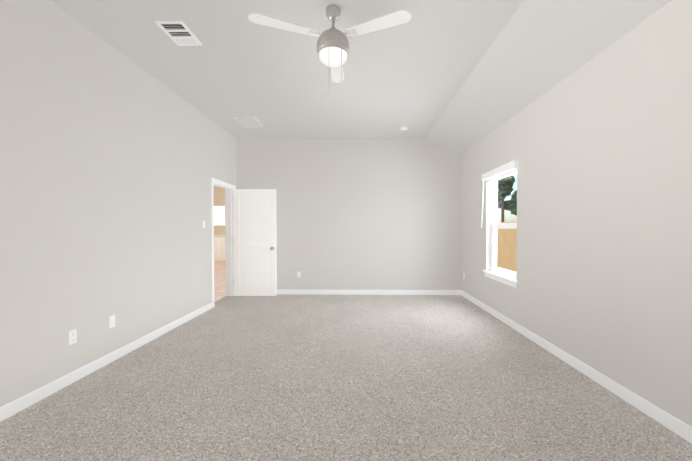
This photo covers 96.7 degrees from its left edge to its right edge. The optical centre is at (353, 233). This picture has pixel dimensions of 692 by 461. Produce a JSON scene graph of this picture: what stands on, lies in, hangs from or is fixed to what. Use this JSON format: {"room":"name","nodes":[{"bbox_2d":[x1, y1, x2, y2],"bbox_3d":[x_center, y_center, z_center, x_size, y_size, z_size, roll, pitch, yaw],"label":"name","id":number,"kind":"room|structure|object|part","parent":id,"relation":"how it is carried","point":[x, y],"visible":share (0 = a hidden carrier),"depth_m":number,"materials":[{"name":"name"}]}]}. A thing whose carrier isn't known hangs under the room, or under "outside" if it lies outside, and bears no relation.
{"room":"empty bedroom","nodes":[
{"label":"empty bedroom","id":0,"kind":"room"},
{"bbox_2d":[0,0,236,406],"bbox_3d":[-2.412,-0.333,2.571,0.150,3.140,6.900,0,1,1],"label":"wall","id":1,"kind":"structure","parent":0,"point":[113,161],"depth_m":2.70,"materials":[{"name":"paint"}]},
{"bbox_2d":[68,329,76,344],"bbox_3d":[-2.334,0.858,2.557,0.007,0.116,0.072,0,1,1],"label":"electrical outlet","id":2,"kind":"object","parent":1,"relation":"attached to","point":[72,334],"visible":1,"depth_m":2.55,"materials":[{"name":"white plastic"}]},
{"bbox_2d":[0,302,212,421],"bbox_3d":[-2.340,1.198,2.062,0.014,0.095,5.840,0,1,1],"label":"baseboard","id":3,"kind":"structure","parent":1,"relation":"attached to","point":[10,409],"depth_m":2.65,"materials":[{"name":"paint"}]},
{"bbox_2d":[109,315,114,328],"bbox_3d":[-2.324,0.847,2.966,0.014,0.116,0.072,0,1,1],"label":"electrical outlet","id":4,"kind":"object","parent":1,"relation":"attached to","point":[111,321],"visible":1,"depth_m":2.95,"materials":[{"name":"white plastic"}]},
{"bbox_2d":[211,178,235,307],"bbox_3d":[-2.362,0.142,5.443,0.182,2.108,0.956,0,1,1],"label":"door frame","id":5,"kind":"structure","parent":1,"relation":"attached to","point":[229,237],"depth_m":5.84,"materials":[{"name":"paint"}]},
{"bbox_2d":[233,189,276,295],"bbox_3d":[-1.872,0.168,5.827,0.817,2.015,0.179,0,1,1],"label":"door","id":6,"kind":"structure","parent":1,"relation":"in","point":[255,257],"depth_m":5.81,"materials":[{"name":"paint"}]},
{"bbox_2d":[214,187,224,234],"bbox_3d":[-4.618,-0.432,12.836,4.620,3.040,0.150,0,1,1],"label":"wall","id":7,"kind":"structure","parent":0,"point":[219,196],"depth_m":12.76,"materials":[{"name":"paint"}]},
{"bbox_2d":[214,206,224,225],"bbox_3d":[-5.330,-0.746,12.753,1.700,0.830,0.030,0,1,1],"label":"bathroom window","id":8,"kind":"structure","parent":7,"relation":"in","point":[219,215],"depth_m":12.76,"materials":[{"name":"white glass"}]},
{"bbox_2d":[214,235,224,238],"bbox_3d":[-5.330,0.116,12.769,2.500,0.095,0.020,0,1,1],"label":"backsplash","id":9,"kind":"structure","parent":7,"relation":"attached to","point":[215,236],"depth_m":12.76,"materials":[{"name":"beige tile"}]},
{"bbox_2d":[214,261,225,301],"bbox_3d":[-4.693,1.200,8.585,4.620,0.100,8.700,0,1,1],"label":"floor","id":10,"kind":"structure","parent":0,"point":[219,281],"depth_m":7.65,"materials":[{"name":"brown wood"}]},
{"bbox_2d":[214,239,224,260],"bbox_3d":[-5.335,0.648,12.492,2.500,0.890,0.590,0,1,1],"label":"bathroom vanity","id":11,"kind":"object","parent":10,"relation":"on","point":[219,247],"depth_m":12.22,"materials":[{"name":"white"}]},
{"bbox_2d":[0,294,691,460],"bbox_3d":[-0.153,1.288,2.555,4.670,0.100,7.200,0,1,1],"label":"floor carpet","id":12,"kind":"object","parent":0,"point":[286,377],"visible":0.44,"depth_m":2.32,"materials":[{"name":"grey carpet"}]},
{"bbox_2d":[237,138,461,289],"bbox_3d":[-0.091,-0.383,6.055,4.670,3.140,0.150,0,1,1],"label":"wall","id":13,"kind":"structure","parent":0,"point":[368,213],"depth_m":5.98,"materials":[{"name":"paint"}]},
{"bbox_2d":[277,290,460,294],"bbox_3d":[-0.092,1.140,5.996,4.342,0.095,0.014,0,1,1],"label":"baseboard","id":14,"kind":"structure","parent":13,"relation":"attached to","point":[376,292],"depth_m":5.98,"materials":[{"name":"paint"}]},
{"bbox_2d":[50,0,671,152],"bbox_3d":[-0.153,-1.724,2.511,4.670,0.595,7.200,0,1,1],"label":"ceiling","id":15,"kind":"structure","parent":0,"point":[461,76],"depth_m":3.10,"materials":[{"name":"paint"}]},
{"bbox_2d":[154,21,201,45],"bbox_3d":[-1.563,-1.798,2.770,0.240,0.015,0.340,0,1,1],"label":"ceiling vent","id":16,"kind":"object","parent":15,"relation":"in","point":[179,33],"visible":1,"depth_m":2.75,"materials":[{"name":"white plastic"}]},
{"bbox_2d":[232,116,263,126],"bbox_3d":[-1.714,-1.831,5.047,0.350,0.015,0.500,0,1,1],"label":"ceiling vent","id":17,"kind":"object","parent":15,"relation":"in","point":[248,121],"visible":1,"depth_m":5.01,"materials":[{"name":"grey metal"}]},
{"bbox_2d":[248,4,411,96],"bbox_3d":[-0.162,-1.425,2.625,1.156,0.756,1.019,0,1,1],"label":"fan","id":18,"kind":"object","parent":15,"relation":"hanging from","point":[333,48],"visible":1,"depth_m":2.36,"materials":[{"name":"white plastic"}]},
{"bbox_3d":[-0.491,-1.546,2.285,0.509,0.050,0.331,0,1,1],"label":"blade","id":19,"kind":"part","parent":18,"relation":"part of","materials":[{"name":"white wood"}]},
{"bbox_3d":[-0.164,-1.530,2.474,0.266,0.188,0.266,0,1,1],"label":"motor","id":20,"kind":"part","parent":18,"relation":"part of","materials":[{"name":"silver metal"}]},
{"bbox_3d":[-0.164,-1.400,2.476,0.233,0.085,0.233,0,1,1],"label":"globe","id":21,"kind":"part","parent":18,"relation":"part of"},
{"bbox_3d":[-0.141,-1.239,2.364,0.107,0.390,0.032,0,1,1],"label":"chain","id":22,"kind":"part","parent":18,"relation":"part of","materials":[{"name":"silver metal"}]},
{"bbox_3d":[-0.158,-1.554,2.848,0.125,0.050,0.569,0,1,1],"label":"blade","id":23,"kind":"part","parent":18,"relation":"part of","materials":[{"name":"white"}]},
{"bbox_3d":[0.156,-1.546,2.274,0.509,0.050,0.332,0,1,1],"label":"blade","id":24,"kind":"part","parent":18,"relation":"part of","materials":[{"name":"white wood"}]},
{"bbox_2d":[400,126,407,130],"bbox_3d":[0.872,-1.821,5.322,0.136,0.042,0.136,0,1,1],"label":"smoke detector","id":25,"kind":"object","parent":15,"relation":"attached to","point":[403,128],"visible":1,"depth_m":5.28,"materials":[{"name":"white plastic"}]},
{"bbox_2d":[461,0,691,426],"bbox_3d":[2.107,-0.331,2.492,0.150,3.140,6.900,0,1,1],"label":"wall","id":26,"kind":"structure","parent":0,"point":[599,146],"depth_m":2.43,"materials":[{"name":"paint"}]},
{"bbox_2d":[483,270,517,287],"bbox_3d":[2.084,0.632,4.347,0.110,0.090,1.020,0,1,1],"label":"window sill","id":27,"kind":"structure","parent":26,"relation":"attached to","point":[507,280],"depth_m":4.26,"materials":[{"name":"paint"}]},
{"bbox_2d":[491,177,516,278],"bbox_3d":[2.174,-0.128,4.334,0.070,1.480,0.920,0,1,1],"label":"window","id":28,"kind":"structure","parent":26,"relation":"in","point":[495,225],"depth_m":4.72,"materials":[{"name":"white plastic"}]},
{"bbox_2d":[481,160,518,227],"bbox_3d":[2.051,-0.505,4.331,0.154,0.835,1.020,0,1,1],"label":"window blinds","id":29,"kind":"object","parent":28,"relation":"attached to","point":[504,171],"visible":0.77,"depth_m":4.25,"materials":[{"name":"paint"}]},
{"bbox_2d":[461,290,691,443],"bbox_3d":[2.025,1.191,2.515,0.014,0.095,6.900,0,1,1],"label":"baseboard","id":30,"kind":"structure","parent":26,"relation":"attached to","point":[669,421],"depth_m":2.46,"materials":[{"name":"paint"}]},
{"label":"outside","id":31,"kind":"structure","parent":0,"visible":0},
{"bbox_3d":[36.867,1.072,48.267,67.760,0.200,122.000,0,1,1],"label":"ground","id":32,"kind":"structure","parent":31,"visible":0},
{"bbox_2d":[497,180,506,207],"bbox_3d":[25.600,-4.691,57.246,4.841,11.064,4.292,0,1,1],"label":"tree","id":33,"kind":"object","parent":32,"relation":"on","point":[502,192],"depth_m":55.83,"materials":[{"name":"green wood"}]},
{"bbox_2d":[497,186,513,220],"bbox_3d":[31.628,-5.685,65.416,5.212,12.814,5.069,0,1,1],"label":"tree","id":34,"kind":"object","parent":32,"relation":"on","point":[507,202],"depth_m":64.79,"materials":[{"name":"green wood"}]},
{"bbox_2d":[497,221,516,271],"bbox_3d":[4.135,0.599,9.375,0.145,1.880,25.106,0,1,1],"label":"fence","id":35,"kind":"object","parent":32,"relation":"on","point":[509,246],"depth_m":8.07,"materials":[{"name":"brown wood"}]},
{"bbox_2d":[500,175,514,221],"bbox_3d":[28.248,-6.357,59.395,5.222,14.333,5.438,0,1,1],"label":"tree","id":36,"kind":"object","parent":32,"relation":"on","point":[509,181],"depth_m":57.92,"materials":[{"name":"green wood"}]},
{"bbox_2d":[508,190,516,215],"bbox_3d":[29.324,-3.453,54.515,3.622,8.667,3.619,0,1,1],"label":"tree","id":37,"kind":"object","parent":32,"relation":"on","point":[513,208],"depth_m":54.09,"materials":[{"name":"green plant"}]}
]}

